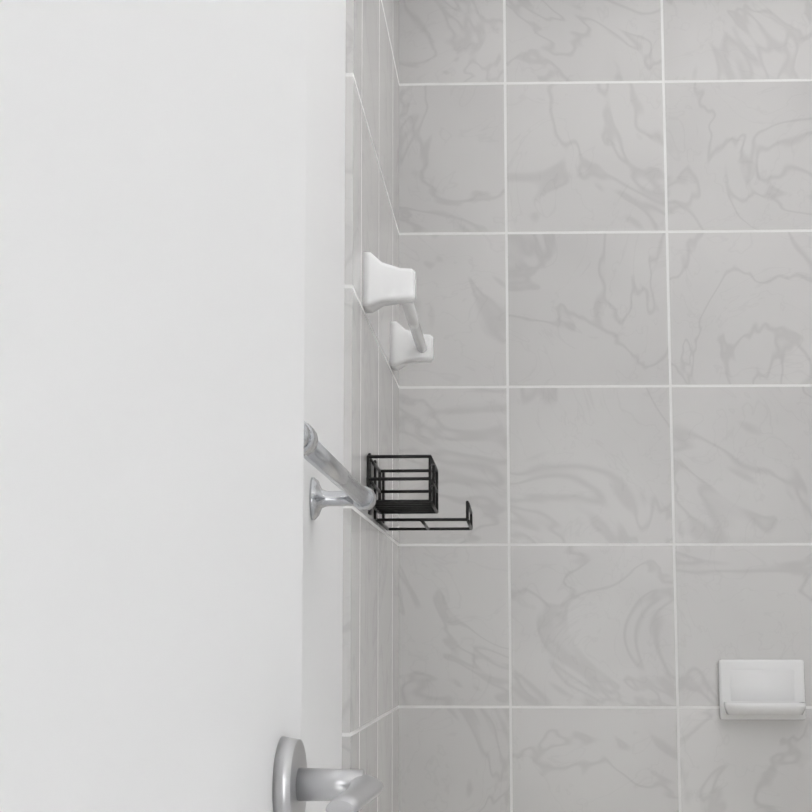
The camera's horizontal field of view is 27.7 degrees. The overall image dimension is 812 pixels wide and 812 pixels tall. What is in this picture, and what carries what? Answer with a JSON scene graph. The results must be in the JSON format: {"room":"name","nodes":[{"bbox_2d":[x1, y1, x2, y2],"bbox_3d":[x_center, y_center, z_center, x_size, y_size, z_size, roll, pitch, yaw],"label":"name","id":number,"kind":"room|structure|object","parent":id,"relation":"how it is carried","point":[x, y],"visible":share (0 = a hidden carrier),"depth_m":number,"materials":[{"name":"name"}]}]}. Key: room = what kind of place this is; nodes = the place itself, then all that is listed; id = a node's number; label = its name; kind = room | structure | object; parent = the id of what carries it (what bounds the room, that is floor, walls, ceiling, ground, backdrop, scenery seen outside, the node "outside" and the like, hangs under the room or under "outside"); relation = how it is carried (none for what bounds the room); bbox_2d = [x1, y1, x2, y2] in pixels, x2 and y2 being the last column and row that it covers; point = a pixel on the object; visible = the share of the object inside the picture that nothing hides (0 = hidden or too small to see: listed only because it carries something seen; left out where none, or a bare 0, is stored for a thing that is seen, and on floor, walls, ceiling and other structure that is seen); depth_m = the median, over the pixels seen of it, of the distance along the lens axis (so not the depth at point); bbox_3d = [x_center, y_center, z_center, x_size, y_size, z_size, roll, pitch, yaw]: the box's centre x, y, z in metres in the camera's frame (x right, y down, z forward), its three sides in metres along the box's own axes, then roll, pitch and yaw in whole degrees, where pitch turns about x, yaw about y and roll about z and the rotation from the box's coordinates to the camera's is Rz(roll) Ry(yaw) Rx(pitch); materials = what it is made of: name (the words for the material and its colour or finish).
{"room":"bathroom","nodes":[
{"label":"bathroom","id":0,"kind":"room"},
{"bbox_2d":[301,0,345,811],"bbox_3d":[-0.269,-0.121,0.717,0.120,2.520,3.520,-1,-8,4],"label":"wall","id":1,"kind":"structure","parent":0,"point":[322,643],"depth_m":2.22,"materials":[{"name":"white paint"}]},
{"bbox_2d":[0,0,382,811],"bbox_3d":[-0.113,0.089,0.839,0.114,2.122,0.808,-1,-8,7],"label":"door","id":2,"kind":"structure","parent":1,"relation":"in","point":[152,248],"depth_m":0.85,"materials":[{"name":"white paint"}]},
{"bbox_2d":[304,421,376,519],"bbox_3d":[-0.099,0.073,1.761,0.081,0.054,0.706,-1,-8,4],"label":"towel rail","id":3,"kind":"object","parent":1,"relation":"attached to","point":[325,462],"visible":0.54,"depth_m":1.86,"materials":[{"name":"silver metal"}]},
{"bbox_2d":[342,0,398,811],"bbox_3d":[-0.110,0.205,3.013,0.132,2.520,1.130,-1,-8,4],"label":"tiled wall","id":4,"kind":"structure","parent":0,"point":[370,695],"depth_m":2.81,"materials":[{"name":"grey tile"}]},
{"bbox_2d":[363,252,433,370],"bbox_3d":[-0.007,-0.161,2.998,0.084,0.090,0.662,-1,-8,4],"label":"towel rail","id":5,"kind":"object","parent":4,"relation":"attached to","point":[384,284],"visible":1,"depth_m":2.69,"materials":[{"name":"white ceramic"}]},
{"bbox_2d":[366,453,472,530],"bbox_3d":[0.029,0.151,2.885,0.163,0.105,0.426,-1,-8,4],"label":"caddy shelf","id":6,"kind":"object","parent":4,"relation":"attached to","point":[383,506],"visible":0.92,"depth_m":2.84,"materials":[{"name":"black metal"}]},
{"bbox_2d":[399,0,811,811],"bbox_3d":[0.906,0.271,3.478,1.838,2.520,0.120,0,-8,2],"label":"tiled wall","id":7,"kind":"structure","parent":0,"point":[605,254],"depth_m":3.47,"materials":[{"name":"grey tile"}]},
{"bbox_2d":[718,659,805,719],"bbox_3d":[0.727,0.576,3.346,0.174,0.122,0.067,0,-8,2],"label":"soap dish","id":8,"kind":"object","parent":7,"relation":"attached to","point":[761,689],"visible":1,"depth_m":3.36,"materials":[{"name":"white ceramic"}]}
]}

